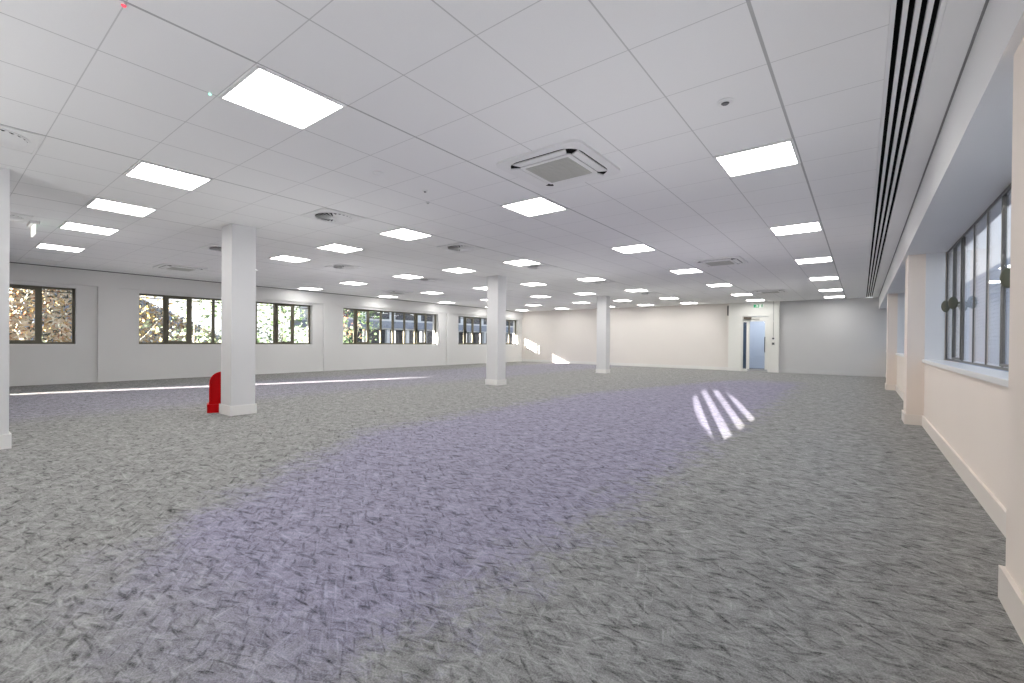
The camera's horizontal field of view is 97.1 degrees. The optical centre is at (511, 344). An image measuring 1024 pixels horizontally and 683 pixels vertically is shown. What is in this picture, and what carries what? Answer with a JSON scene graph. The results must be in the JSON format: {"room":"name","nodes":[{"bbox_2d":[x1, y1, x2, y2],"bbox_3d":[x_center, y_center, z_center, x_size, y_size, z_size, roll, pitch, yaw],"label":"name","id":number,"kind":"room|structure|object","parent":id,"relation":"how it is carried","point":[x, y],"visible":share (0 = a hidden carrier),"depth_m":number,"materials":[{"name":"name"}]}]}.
{"room":"open-plan office","nodes":[
{"label":"open-plan office","id":0,"kind":"room"},
{"bbox_2d":[9,280,521,380],"bbox_3d":[-7.936,-0.426,14.153,0.370,2.720,27.700,1,0,38],"label":"wall","id":1,"kind":"structure","parent":0,"point":[26,362],"depth_m":12.44,"materials":[{"name":"paint"}]},
{"bbox_2d":[9,284,75,344],"bbox_3d":[-11.843,-0.649,8.970,0.205,1.350,4.620,1,0,38],"label":"window","id":2,"kind":"structure","parent":1,"relation":"in","point":[38,289],"depth_m":10.35,"materials":[{"name":"brown metal"}]},
{"bbox_2d":[97,287,118,381],"bbox_3d":[-9.974,-0.233,11.165,0.060,2.330,0.380,1,0,38],"label":"pilaster","id":3,"kind":"object","parent":1,"relation":"attached to","point":[107,322],"visible":1,"depth_m":11.14,"materials":[{"name":"paint"}]},
{"bbox_2d":[139,293,311,344],"bbox_3d":[-8.286,-0.641,13.577,0.205,1.350,4.660,1,0,38],"label":"window","id":4,"kind":"structure","parent":1,"relation":"in","point":[165,323],"depth_m":12.82,"materials":[{"name":"brown metal"}]},
{"bbox_2d":[10,262,518,311],"bbox_3d":[-7.820,-1.775,13.939,0.045,0.018,27.500,1,0,38],"label":"shadow gap","id":5,"kind":"structure","parent":1,"relation":"attached to","point":[10,262],"depth_m":12.62,"materials":[{"name":"grey"}]},
{"bbox_2d":[9,359,521,386],"bbox_3d":[-7.856,0.876,13.963,0.016,0.120,27.500,1,0,38],"label":"baseboard","id":6,"kind":"structure","parent":1,"relation":"attached to","point":[187,375],"depth_m":12.60,"materials":[{"name":"paint"}]},
{"bbox_2d":[9,263,522,318],"bbox_3d":[-7.816,-1.580,13.935,0.060,0.372,27.500,1,0,38],"label":"bulkhead","id":7,"kind":"object","parent":1,"relation":"attached to","point":[18,272],"visible":1,"depth_m":12.52,"materials":[{"name":"paint"}]},
{"bbox_2d":[323,304,334,370],"bbox_3d":[-6.398,-0.226,15.795,0.060,2.330,0.380,1,0,38],"label":"pilaster","id":8,"kind":"object","parent":1,"relation":"attached to","point":[328,309],"visible":0.93,"depth_m":15.75,"materials":[{"name":"paint"}]},
{"bbox_2d":[343,308,437,344],"bbox_3d":[-4.747,-0.634,18.159,0.205,1.350,4.620,1,0,38],"label":"window","id":9,"kind":"structure","parent":1,"relation":"in","point":[355,311],"depth_m":18.15,"materials":[{"name":"brown metal"}]},
{"bbox_2d":[446,313,452,364],"bbox_3d":[-2.822,-0.218,20.425,0.060,2.330,0.380,1,0,38],"label":"pilaster","id":10,"kind":"object","parent":1,"relation":"attached to","point":[449,317],"visible":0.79,"depth_m":20.38,"materials":[{"name":"paint"}]},
{"bbox_2d":[458,316,517,344],"bbox_3d":[-1.159,-0.626,22.805,0.205,1.350,4.620,1,0,38],"label":"window","id":11,"kind":"structure","parent":1,"relation":"in","point":[463,318],"depth_m":21.93,"materials":[{"name":"brown metal"}]},
{"bbox_2d":[0,0,890,311],"bbox_3d":[-2.061,-1.730,9.618,15.243,0.050,27.700,1,0,38],"label":"ceiling","id":12,"kind":"structure","parent":0,"point":[435,93],"depth_m":3.58,"materials":[{"name":"tile"}]},
{"bbox_2d":[10,212,33,222],"bbox_3d":[-6.861,-1.715,6.047,0.594,0.029,0.594,1,0,38],"label":"ceiling vent","id":13,"kind":"object","parent":12,"relation":"in","point":[15,217],"visible":0.64,"depth_m":6.14,"materials":[{"name":"white metal"}]},
{"bbox_2d":[0,124,44,154],"bbox_3d":[-4.195,-1.676,3.609,0.594,0.029,0.594,1,0,38],"label":"ceiling vent","id":14,"kind":"object","parent":12,"relation":"in","point":[11,138],"visible":1,"depth_m":3.70,"materials":[{"name":"white metal"}]},
{"bbox_2d":[27,220,39,236],"bbox_3d":[-6.824,-1.639,6.448,0.340,0.185,0.100,1,0,38],"label":"exit sign","id":15,"kind":"object","parent":12,"relation":"hanging from","point":[33,224],"visible":1,"depth_m":6.38,"materials":[{"name":"white plastic"}]},
{"bbox_2d":[35,243,85,252],"bbox_3d":[-8.210,-1.749,8.226,0.594,0.012,0.594,1,0,38],"label":"recessed light","id":16,"kind":"object","parent":12,"relation":"in","point":[40,245],"visible":1,"depth_m":8.20,"materials":[{"name":"white plastic"}]},
{"bbox_2d":[58,221,119,235],"bbox_3d":[-6.310,-1.723,6.759,0.594,0.012,0.594,1,0,38],"label":"recessed light","id":17,"kind":"object","parent":12,"relation":"in","point":[68,225],"visible":1,"depth_m":6.74,"materials":[{"name":"white plastic"}]},
{"bbox_2d":[84,197,157,216],"bbox_3d":[-4.886,-1.703,5.659,0.594,0.012,0.594,1,0,38],"label":"recessed light","id":18,"kind":"object","parent":12,"relation":"in","point":[95,203],"visible":1,"depth_m":5.64,"materials":[{"name":"white plastic"}]},
{"bbox_2d":[123,160,212,190],"bbox_3d":[-3.461,-1.683,4.559,0.594,0.012,0.594,1,0,38],"label":"recessed light","id":19,"kind":"object","parent":12,"relation":"in","point":[143,170],"visible":1,"depth_m":4.54,"materials":[{"name":"white plastic"}]},
{"bbox_2d":[153,263,208,271],"bbox_3d":[-7.638,-1.741,10.438,0.880,0.043,0.880,1,0,38],"label":"air conditioning unit","id":20,"kind":"object","parent":12,"relation":"attached to","point":[166,266],"visible":1,"depth_m":10.30,"materials":[{"name":"white metal"}]},
{"bbox_2d":[167,267,193,271],"bbox_3d":[-7.639,-1.723,10.438,0.450,0.007,0.450,1,0,38],"label":"grille","id":21,"kind":"object","parent":20,"relation":"attached to","point":[171,268],"depth_m":10.42,"materials":[{"name":"grey plastic"}]},
{"bbox_2d":[200,244,221,251],"bbox_3d":[-5.210,-1.712,8.184,0.594,0.029,0.594,1,0,38],"label":"ceiling vent","id":22,"kind":"object","parent":12,"relation":"in","point":[214,247],"visible":0.46,"depth_m":8.04,"materials":[{"name":"white metal"}]},
{"bbox_2d":[217,64,346,130],"bbox_3d":[-1.562,-1.657,3.092,0.594,0.012,0.594,1,0,38],"label":"recessed light","id":23,"kind":"object","parent":12,"relation":"in","point":[261,90],"visible":1,"depth_m":3.05,"materials":[{"name":"white plastic"}]},
{"bbox_2d":[268,255,311,262],"bbox_3d":[-4.477,-1.719,9.133,0.594,0.012,0.594,1,0,38],"label":"recessed light","id":24,"kind":"object","parent":12,"relation":"in","point":[280,257],"visible":1,"depth_m":9.09,"materials":[{"name":"white plastic"}]},
{"bbox_2d":[271,256,307,261],"bbox_3d":[-4.477,-1.721,9.133,0.550,0.006,0.550,1,0,38],"label":"diffuser","id":25,"kind":"object","parent":24,"relation":"attached to","point":[284,258],"depth_m":9.09,"materials":[{"name":"white plastic"}]},
{"bbox_2d":[296,287,321,289],"bbox_3d":[-6.442,-1.768,14.441,0.594,0.012,0.594,1,0,38],"label":"recessed light","id":26,"kind":"object","parent":12,"relation":"in","point":[306,288],"visible":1,"depth_m":14.38,"materials":[{"name":"white plastic"}]},
{"bbox_2d":[300,207,365,224],"bbox_3d":[-2.361,-1.672,5.983,0.594,0.029,0.594,1,0,38],"label":"ceiling vent","id":27,"kind":"object","parent":12,"relation":"in","point":[324,214],"visible":1,"depth_m":5.93,"materials":[{"name":"white metal"}]},
{"bbox_2d":[315,243,364,252],"bbox_3d":[-3.052,-1.699,8.033,0.594,0.012,0.594,1,0,38],"label":"recessed light","id":28,"kind":"object","parent":12,"relation":"in","point":[336,247],"visible":1,"depth_m":8.03,"materials":[{"name":"white plastic"}]},
{"bbox_2d":[324,264,362,269],"bbox_3d":[-3.743,-1.709,10.083,0.594,0.029,0.594,1,0,38],"label":"ceiling vent","id":29,"kind":"object","parent":12,"relation":"in","point":[338,266],"visible":1,"depth_m":10.02,"materials":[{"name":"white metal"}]},
{"bbox_2d":[341,281,368,284],"bbox_3d":[-4.542,-1.741,12.975,0.594,0.012,0.594,1,0,38],"label":"recessed light","id":30,"kind":"object","parent":12,"relation":"in","point":[348,282],"visible":1,"depth_m":12.99,"materials":[{"name":"white plastic"}]},
{"bbox_2d":[343,282,363,284],"bbox_3d":[-4.542,-1.743,12.975,0.550,0.006,0.550,1,0,38],"label":"diffuser","id":31,"kind":"object","parent":30,"relation":"attached to","point":[350,283],"depth_m":13.00,"materials":[{"name":"white plastic"}]},
{"bbox_2d":[377,290,412,293],"bbox_3d":[-3.934,-1.733,15.234,0.880,0.043,0.880,1,0,38],"label":"air conditioning unit","id":32,"kind":"object","parent":12,"relation":"attached to","point":[387,291],"visible":1,"depth_m":15.05,"materials":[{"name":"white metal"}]},
{"bbox_2d":[378,227,433,240],"bbox_3d":[-1.628,-1.679,6.933,0.594,0.012,0.594,1,0,38],"label":"recessed light","id":33,"kind":"object","parent":12,"relation":"in","point":[402,233],"visible":1,"depth_m":6.92,"materials":[{"name":"white plastic"}]},
{"bbox_2d":[382,229,429,239],"bbox_3d":[-1.628,-1.681,6.933,0.550,0.006,0.550,1,0,38],"label":"diffuser","id":34,"kind":"object","parent":33,"relation":"attached to","point":[404,234],"depth_m":6.92,"materials":[{"name":"white plastic"}]},
{"bbox_2d":[392,274,423,278],"bbox_3d":[-2.643,-1.715,11.508,0.594,0.012,0.594,1,0,38],"label":"recessed light","id":35,"kind":"object","parent":12,"relation":"in","point":[406,276],"visible":1,"depth_m":11.48,"materials":[{"name":"white plastic"}]},
{"bbox_2d":[394,275,420,278],"bbox_3d":[-2.643,-1.717,11.508,0.550,0.006,0.550,1,0,38],"label":"diffuser","id":36,"kind":"object","parent":35,"relation":"attached to","point":[399,276],"depth_m":11.48,"materials":[{"name":"white plastic"}]},
{"bbox_2d":[413,277,443,281],"bbox_3d":[-2.215,-1.705,12.062,0.594,0.029,0.594,1,0,38],"label":"ceiling vent","id":37,"kind":"object","parent":12,"relation":"in","point":[427,279],"visible":1,"depth_m":12.00,"materials":[{"name":"white metal"}]},
{"bbox_2d":[420,291,442,293],"bbox_3d":[-2.709,-1.737,15.349,0.594,0.012,0.594,1,0,38],"label":"recessed light","id":38,"kind":"object","parent":12,"relation":"in","point":[430,292],"visible":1,"depth_m":15.24,"materials":[{"name":"white plastic"}]},
{"bbox_2d":[441,267,475,272],"bbox_3d":[-1.218,-1.695,10.407,0.594,0.012,0.594,1,0,38],"label":"recessed light","id":39,"kind":"object","parent":12,"relation":"in","point":[458,269],"visible":1,"depth_m":10.41,"materials":[{"name":"white plastic"}]},
{"bbox_2d":[445,268,472,272],"bbox_3d":[-1.218,-1.697,10.407,0.550,0.006,0.550,1,0,38],"label":"diffuser","id":40,"kind":"object","parent":39,"relation":"attached to","point":[456,270],"depth_m":10.41,"materials":[{"name":"white plastic"}]},
{"bbox_2d":[437,242,483,252],"bbox_3d":[-0.894,-1.669,7.883,0.594,0.029,0.594,1,0,38],"label":"ceiling vent","id":41,"kind":"object","parent":12,"relation":"in","point":[460,247],"visible":1,"depth_m":7.83,"materials":[{"name":"white metal"}]},
{"bbox_2d":[503,259,541,265],"bbox_3d":[0.206,-1.675,9.307,0.594,0.012,0.594,1,0,38],"label":"recessed light","id":42,"kind":"object","parent":12,"relation":"in","point":[521,262],"visible":1,"depth_m":9.29,"materials":[{"name":"white plastic"}]},
{"bbox_2d":[500,196,567,216],"bbox_3d":[0.272,-1.653,5.466,0.594,0.012,0.594,1,0,38],"label":"recessed light","id":43,"kind":"object","parent":12,"relation":"in","point":[540,205],"visible":1,"depth_m":5.44,"materials":[{"name":"white plastic"}]},
{"bbox_2d":[521,282,547,285],"bbox_3d":[0.615,-1.691,12.782,0.594,0.012,0.594,1,0,38],"label":"recessed light","id":44,"kind":"object","parent":12,"relation":"in","point":[532,283],"visible":1,"depth_m":12.81,"materials":[{"name":"white plastic"}]},
{"bbox_2d":[523,283,545,285],"bbox_3d":[0.615,-1.693,12.782,0.550,0.006,0.550,1,0,38],"label":"diffuser","id":45,"kind":"object","parent":44,"relation":"attached to","point":[528,284],"depth_m":12.83,"materials":[{"name":"white plastic"}]},
{"bbox_2d":[520,263,556,269],"bbox_3d":[0.573,-1.666,9.782,0.594,0.029,0.594,1,0,38],"label":"ceiling vent","id":46,"kind":"object","parent":12,"relation":"in","point":[535,266],"visible":1,"depth_m":9.75,"materials":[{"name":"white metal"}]},
{"bbox_2d":[497,139,619,189],"bbox_3d":[0.440,-1.628,4.212,0.880,0.043,0.880,1,0,38],"label":"air conditioning unit","id":47,"kind":"object","parent":12,"relation":"attached to","point":[572,161],"visible":1,"depth_m":4.10,"materials":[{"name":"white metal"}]},
{"bbox_2d":[526,157,591,182],"bbox_3d":[0.440,-1.610,4.212,0.450,0.007,0.450,1,0,38],"label":"grille","id":48,"kind":"object","parent":47,"relation":"attached to","point":[563,168],"depth_m":4.18,"materials":[{"name":"grey plastic"}]},
{"bbox_2d":[573,292,595,294],"bbox_3d":[2.449,-1.687,15.156,0.594,0.012,0.594,1,0,38],"label":"recessed light","id":49,"kind":"object","parent":12,"relation":"in","point":[584,293],"visible":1,"depth_m":15.09,"materials":[{"name":"white plastic"}]},
{"bbox_2d":[577,277,605,281],"bbox_3d":[2.040,-1.671,11.682,0.594,0.012,0.594,1,0,38],"label":"recessed light","id":50,"kind":"object","parent":12,"relation":"in","point":[589,278],"visible":1,"depth_m":11.69,"materials":[{"name":"white plastic"}]},
{"bbox_2d":[579,278,603,280],"bbox_3d":[2.040,-1.673,11.682,0.550,0.006,0.550,1,0,38],"label":"diffuser","id":51,"kind":"object","parent":50,"relation":"attached to","point":[582,279],"depth_m":11.70,"materials":[{"name":"white plastic"}]},
{"bbox_2d":[589,280,615,283],"bbox_3d":[2.406,-1.662,12.156,0.594,0.029,0.594,1,0,38],"label":"ceiling vent","id":52,"kind":"object","parent":12,"relation":"in","point":[601,281],"visible":1,"depth_m":12.10,"materials":[{"name":"white metal"}]},
{"bbox_2d":[610,243,655,253],"bbox_3d":[2.105,-1.649,7.840,0.594,0.012,0.594,1,0,38],"label":"recessed light","id":53,"kind":"object","parent":12,"relation":"in","point":[643,247],"visible":1,"depth_m":7.81,"materials":[{"name":"white plastic"}]},
{"bbox_2d":[613,245,653,252],"bbox_3d":[2.106,-1.651,7.840,0.550,0.006,0.550,1,0,38],"label":"diffuser","id":54,"kind":"object","parent":53,"relation":"attached to","point":[629,248],"depth_m":7.81,"materials":[{"name":"white plastic"}]},
{"bbox_2d":[625,289,648,291],"bbox_3d":[3.873,-1.667,14.056,0.594,0.012,0.594,1,0,38],"label":"recessed light","id":55,"kind":"object","parent":12,"relation":"in","point":[630,290],"visible":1,"depth_m":14.06,"materials":[{"name":"white plastic"}]},
{"bbox_2d":[638,292,660,294],"bbox_3d":[4.515,-1.658,14.887,0.594,0.029,0.594,1,0,38],"label":"ceiling vent","id":56,"kind":"object","parent":12,"relation":"in","point":[645,293],"visible":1,"depth_m":14.79,"materials":[{"name":"white metal"}]},
{"bbox_2d":[669,268,703,273],"bbox_3d":[3.939,-1.645,10.215,0.594,0.012,0.594,1,0,38],"label":"recessed light","id":57,"kind":"object","parent":12,"relation":"in","point":[692,270],"visible":1,"depth_m":10.23,"materials":[{"name":"white plastic"}]},
{"bbox_2d":[672,269,700,273],"bbox_3d":[3.939,-1.647,10.215,0.550,0.006,0.550,1,0,38],"label":"diffuser","id":58,"kind":"object","parent":57,"relation":"attached to","point":[681,271],"depth_m":10.24,"materials":[{"name":"white plastic"}]},
{"bbox_2d":[705,283,732,286],"bbox_3d":[5.773,-1.641,12.589,0.594,0.012,0.594,1,0,38],"label":"recessed light","id":59,"kind":"object","parent":12,"relation":"in","point":[721,284],"visible":1,"depth_m":12.62,"materials":[{"name":"white plastic"}]},
{"bbox_2d":[708,284,731,286],"bbox_3d":[5.773,-1.643,12.589,0.550,0.006,0.550,1,0,38],"label":"diffuser","id":60,"kind":"object","parent":59,"relation":"attached to","point":[710,285],"depth_m":12.65,"materials":[{"name":"white plastic"}]},
{"bbox_2d":[692,256,747,266],"bbox_3d":[4.138,-1.621,9.000,0.880,0.043,0.880,1,0,38],"label":"air conditioning unit","id":61,"kind":"object","parent":12,"relation":"attached to","point":[733,260],"visible":1,"depth_m":8.87,"materials":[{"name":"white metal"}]},
{"bbox_2d":[706,261,733,265],"bbox_3d":[4.138,-1.603,9.000,0.450,0.007,0.450,1,0,38],"label":"grille","id":62,"kind":"object","parent":61,"relation":"attached to","point":[715,263],"depth_m":8.98,"materials":[{"name":"grey plastic"}]},
{"bbox_2d":[716,98,733,106],"bbox_3d":[1.438,-1.625,3.049,0.110,0.018,0.110,1,0,38],"label":"sensor","id":63,"kind":"object","parent":12,"relation":"attached to","point":[723,102],"visible":1,"depth_m":3.04,"materials":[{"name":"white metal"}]},
{"bbox_2d":[730,293,752,295],"bbox_3d":[7.606,-1.637,14.963,0.594,0.012,0.594,1,0,38],"label":"recessed light","id":64,"kind":"object","parent":12,"relation":"in","point":[742,294],"visible":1,"depth_m":14.93,"materials":[{"name":"white plastic"}]},
{"bbox_2d":[713,138,800,177],"bbox_3d":[2.171,-1.626,3.999,0.594,0.012,0.594,1,0,38],"label":"recessed light","id":65,"kind":"object","parent":12,"relation":"in","point":[784,153],"visible":1,"depth_m":3.97,"materials":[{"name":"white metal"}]},
{"bbox_2d":[752,289,787,293],"bbox_3d":[7.989,-1.612,13.986,0.880,0.043,0.880,1,0,38],"label":"air conditioning unit","id":66,"kind":"object","parent":12,"relation":"attached to","point":[775,290],"visible":1,"depth_m":13.80,"materials":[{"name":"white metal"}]},
{"bbox_2d":[769,221,822,235],"bbox_3d":[4.005,-1.622,6.373,0.594,0.012,0.594,1,0,38],"label":"recessed light","id":67,"kind":"object","parent":12,"relation":"in","point":[814,226],"visible":1,"depth_m":6.35,"materials":[{"name":"white plastic"}]},
{"bbox_2d":[794,256,832,263],"bbox_3d":[5.838,-1.619,8.748,0.594,0.012,0.594,1,0,38],"label":"recessed light","id":68,"kind":"object","parent":12,"relation":"in","point":[828,258],"visible":1,"depth_m":8.74,"materials":[{"name":"white plastic"}]},
{"bbox_2d":[809,276,838,280],"bbox_3d":[7.672,-1.615,11.122,0.594,0.012,0.594,1,0,38],"label":"recessed light","id":69,"kind":"object","parent":12,"relation":"in","point":[827,277],"visible":1,"depth_m":11.12,"materials":[{"name":"white plastic"}]},
{"bbox_2d":[818,288,842,291],"bbox_3d":[9.506,-1.611,13.496,0.594,0.012,0.594,1,0,38],"label":"recessed light","id":70,"kind":"object","parent":12,"relation":"in","point":[838,289],"visible":1,"depth_m":13.54,"materials":[{"name":"white plastic"}]},
{"bbox_2d":[819,289,841,291],"bbox_3d":[9.506,-1.613,13.496,0.550,0.006,0.550,1,0,38],"label":"diffuser","id":71,"kind":"object","parent":70,"relation":"attached to","point":[820,290],"depth_m":13.57,"materials":[{"name":"white plastic"}]},
{"bbox_2d":[823,295,844,297],"bbox_3d":[10.973,-1.608,15.396,0.594,0.012,0.594,1,0,38],"label":"recessed light","id":72,"kind":"object","parent":12,"relation":"in","point":[843,295],"visible":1,"depth_m":15.29,"materials":[{"name":"white plastic"}]},
{"bbox_2d":[865,0,946,297],"bbox_3d":[3.987,-1.644,4.808,0.209,0.052,27.480,1,0,38],"label":"ceiling vent","id":73,"kind":"object","parent":12,"relation":"in","point":[914,25],"visible":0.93,"depth_m":3.01,"materials":[{"name":"black"}]},
{"bbox_2d":[0,361,1023,682],"bbox_3d":[-1.709,1.081,9.341,16.100,0.120,27.700,1,0,38],"label":"floor","id":74,"kind":"structure","parent":0,"point":[556,522],"depth_m":2.56,"materials":[{"name":"carpet"}]},
{"bbox_2d":[0,167,11,449],"bbox_3d":[-5.144,-0.344,4.393,0.392,2.720,0.357,1,0,38],"label":"column","id":75,"kind":"structure","parent":74,"relation":"on","point":[5,435],"depth_m":4.39,"materials":[{"name":"paint"}]},
{"bbox_2d":[207,372,220,412],"bbox_3d":[-4.369,0.710,6.823,0.380,0.600,0.300,0,0,-32],"label":"stand","id":76,"kind":"object","parent":74,"relation":"on","point":[215,380],"visible":0.41,"depth_m":6.72,"materials":[{"name":"red plastic"}]},
{"bbox_2d":[207,402,218,412],"bbox_3d":[-4.372,0.947,6.824,0.380,0.125,0.300,0,0,-32],"label":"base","id":77,"kind":"object","parent":76,"relation":"on","point":[212,407],"depth_m":6.65,"materials":[{"name":"red plastic"}]},
{"bbox_2d":[219,223,256,415],"bbox_3d":[-4.004,-0.346,6.622,0.392,2.720,0.357,1,0,38],"label":"column","id":78,"kind":"structure","parent":74,"relation":"on","point":[238,290],"depth_m":6.51,"materials":[{"name":"paint"}]},
{"bbox_2d":[485,275,505,385],"bbox_3d":[-0.395,-0.339,11.377,0.392,2.720,0.357,1,0,38],"label":"column","id":79,"kind":"structure","parent":74,"relation":"on","point":[496,285],"depth_m":11.26,"materials":[{"name":"paint"}]},
{"bbox_2d":[596,296,609,372],"bbox_3d":[3.253,-0.331,16.100,0.392,2.720,0.357,1,0,38],"label":"column","id":80,"kind":"structure","parent":74,"relation":"on","point":[603,302],"depth_m":15.97,"materials":[{"name":"paint"}]},
{"bbox_2d":[728,301,779,368],"bbox_3d":[9.554,-0.281,17.867,1.765,2.720,0.440,1,0,38],"label":"door surround","id":81,"kind":"object","parent":74,"relation":"on","point":[745,308],"visible":0.74,"depth_m":17.81,"materials":[{"name":"white paint"}]},
{"bbox_2d":[739,314,769,371],"bbox_3d":[9.477,-0.031,17.661,1.050,2.220,0.220,1,0,38],"label":"door frame","id":82,"kind":"structure","parent":81,"relation":"attached to","point":[743,318],"depth_m":17.73,"materials":[{"name":"white paint"}]},
{"bbox_2d":[741,317,747,370],"bbox_3d":[9.212,-0.005,17.916,0.200,2.160,0.060,1,0,38],"label":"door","id":83,"kind":"structure","parent":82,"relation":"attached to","point":[743,319],"depth_m":17.92,"materials":[{"name":"glass"}]},
{"bbox_2d":[753,304,762,307],"bbox_3d":[9.568,-1.479,17.565,0.340,0.140,0.024,1,0,38],"label":"exit sign","id":84,"kind":"object","parent":81,"relation":"attached to","point":[754,305],"visible":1,"depth_m":17.56,"materials":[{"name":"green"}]},
{"bbox_2d":[522,304,728,366],"bbox_3d":[4.651,-0.350,21.805,10.940,2.720,0.200,1,0,38],"label":"wall","id":85,"kind":"structure","parent":0,"point":[690,335],"depth_m":20.78,"materials":[{"name":"paint"}]},
{"bbox_2d":[522,359,878,376],"bbox_3d":[6.490,0.972,20.095,15.230,0.130,0.256,1,0,38],"label":"baseboard","id":86,"kind":"structure","parent":85,"relation":"attached to","point":[523,360],"depth_m":18.81,"materials":[{"name":"white"}]},
{"bbox_2d":[743,322,746,367],"bbox_3d":[10.320,-0.029,20.553,0.710,2.200,0.050,1,0,38],"label":"door","id":87,"kind":"structure","parent":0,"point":[744,323],"depth_m":20.40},
{"bbox_2d":[749,316,764,368],"bbox_3d":[10.423,-0.280,19.053,4.200,2.720,2.500,1,0,38],"label":"wall","id":88,"kind":"structure","parent":0,"point":[757,329],"depth_m":20.12,"materials":[{"name":"paint"}]},
{"bbox_2d":[779,297,886,376],"bbox_3d":[11.681,-0.252,16.331,3.520,2.720,0.270,1,0,38],"label":"wall","id":89,"kind":"structure","parent":0,"point":[842,335],"depth_m":16.26,"materials":[{"name":"grey paint"}]},
{"bbox_2d":[873,0,985,297],"bbox_3d":[4.133,-1.643,4.708,0.143,0.050,27.500,1,0,38],"label":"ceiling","id":90,"kind":"structure","parent":0,"point":[960,19],"depth_m":2.98,"materials":[{"name":"white paint"}]},
{"bbox_2d":[879,0,988,295],"bbox_3d":[4.196,-1.646,4.659,0.015,0.042,27.500,1,0,38],"label":"shadow gap","id":91,"kind":"structure","parent":0,"point":[986,1],"depth_m":3.00,"materials":[{"name":"grey"}]},
{"bbox_2d":[886,36,1023,595],"bbox_3d":[4.392,-0.059,4.442,0.520,2.330,27.400,1,0,38],"label":"wall","id":92,"kind":"structure","parent":0,"point":[982,421],"depth_m":3.04,"materials":[{"name":"paint"}]},
{"bbox_2d":[896,293,904,356],"bbox_3d":[7.651,-0.479,8.622,0.249,1.475,5.440,1,0,38],"label":"window","id":93,"kind":"structure","parent":92,"relation":"in","point":[901,296],"depth_m":10.78,"materials":[{"name":"grey"}]},
{"bbox_2d":[879,0,1023,308],"bbox_3d":[4.420,-1.444,4.485,0.558,0.440,27.500,1,0,38],"label":"bulkhead","id":94,"kind":"object","parent":92,"relation":"attached to","point":[969,167],"visible":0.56,"depth_m":3.04,"materials":[{"name":"white paint"}]},
{"bbox_2d":[885,375,1023,643],"bbox_3d":[5.417,1.037,6.082,0.198,0.140,23.548,1,0,38],"label":"baseboard","id":95,"kind":"structure","parent":92,"relation":"attached to","point":[1010,596],"depth_m":2.92,"materials":[{"name":"beige"}]},
{"bbox_2d":[922,182,1011,387],"bbox_3d":[4.014,-0.487,3.913,0.249,1.475,5.440,1,0,38],"label":"window","id":96,"kind":"structure","parent":92,"relation":"in","point":[959,305],"depth_m":5.02,"materials":[{"name":"grey"}]},
{"label":"outside","id":97,"kind":"structure","parent":0,"visible":0},
{"bbox_3d":[-14.587,1.104,30.216,180.000,0.150,150.000,1,0,38],"label":"ground","id":98,"kind":"structure","parent":97,"visible":0},
{"bbox_2d":[9,288,220,342],"bbox_3d":[-30.907,-3.305,18.821,21.198,8.719,42.000,1,0,38],"label":"hillside","id":99,"kind":"structure","parent":98,"relation":"on","point":[23,305],"depth_m":20.47,"materials":[{"name":"plant"}]},
{"bbox_2d":[9,288,220,342],"bbox_3d":[-26.000,-3.627,25.766,20.527,8.757,12.270,1,0,38],"label":"undergrowth","id":100,"kind":"object","parent":99,"relation":"on","point":[159,311],"visible":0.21,"depth_m":21.07,"materials":[{"name":"brown"}]},
{"bbox_2d":[139,295,177,341],"bbox_3d":[-16.377,-1.594,19.201,4.808,5.349,3.872,1,0,2],"label":"tree","id":101,"kind":"object","parent":98,"relation":"on","point":[145,307],"visible":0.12,"depth_m":19.47,"materials":[{"name":"green plant"}]},
{"bbox_2d":[140,299,220,342],"bbox_3d":[-12.448,-0.888,17.560,3.289,4.031,3.088,0,0,-9],"label":"tree","id":102,"kind":"object","parent":98,"relation":"on","point":[177,301],"visible":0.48,"depth_m":17.40,"materials":[{"name":"green plant"}]},
{"bbox_2d":[171,300,272,342],"bbox_3d":[-13.426,-1.472,21.044,4.663,5.139,4.185,0,0,-31],"label":"tree","id":103,"kind":"object","parent":98,"relation":"on","point":[216,305],"visible":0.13,"depth_m":20.98,"materials":[{"name":"green plant"}]},
{"bbox_2d":[257,304,304,342],"bbox_3d":[-14.321,-2.014,26.502,4.495,6.148,3.760,1,0,38],"label":"tree","id":104,"kind":"object","parent":98,"relation":"on","point":[269,316],"visible":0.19,"depth_m":27.05,"materials":[{"name":"green plant"}]},
{"bbox_2d":[257,304,306,342],"bbox_3d":[-10.196,-0.946,21.253,3.111,4.147,3.743,1,0,20],"label":"tree","id":105,"kind":"object","parent":98,"relation":"on","point":[283,311],"visible":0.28,"depth_m":20.97,"materials":[{"name":"green plant"}]},
{"bbox_2d":[343,310,362,338],"bbox_3d":[-10.589,-1.451,28.549,3.785,5.063,4.018,1,0,38],"label":"tree","id":106,"kind":"object","parent":98,"relation":"on","point":[344,310],"visible":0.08,"depth_m":28.37,"materials":[{"name":"green plant"}]},
{"bbox_2d":[343,309,385,342],"bbox_3d":[-8.504,-0.864,24.841,2.596,3.972,2.684,1,0,38],"label":"tree","id":107,"kind":"object","parent":98,"relation":"on","point":[345,339],"visible":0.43,"depth_m":24.72,"materials":[{"name":"green plant"}]},
{"bbox_2d":[290,306,512,343],"bbox_3d":[-7.166,-1.288,45.590,7.900,4.600,27.800,1,0,38],"label":"office building","id":108,"kind":"structure","parent":98,"relation":"on","point":[386,318],"depth_m":39.08,"materials":[{"name":"grey"}]},
{"bbox_2d":[959,257,1009,371],"bbox_3d":[16.137,-0.812,14.073,0.280,4.450,48.000,1,0,38],"label":"building","id":109,"kind":"structure","parent":98,"relation":"on","point":[994,272],"depth_m":17.76,"materials":[{"name":"white"}]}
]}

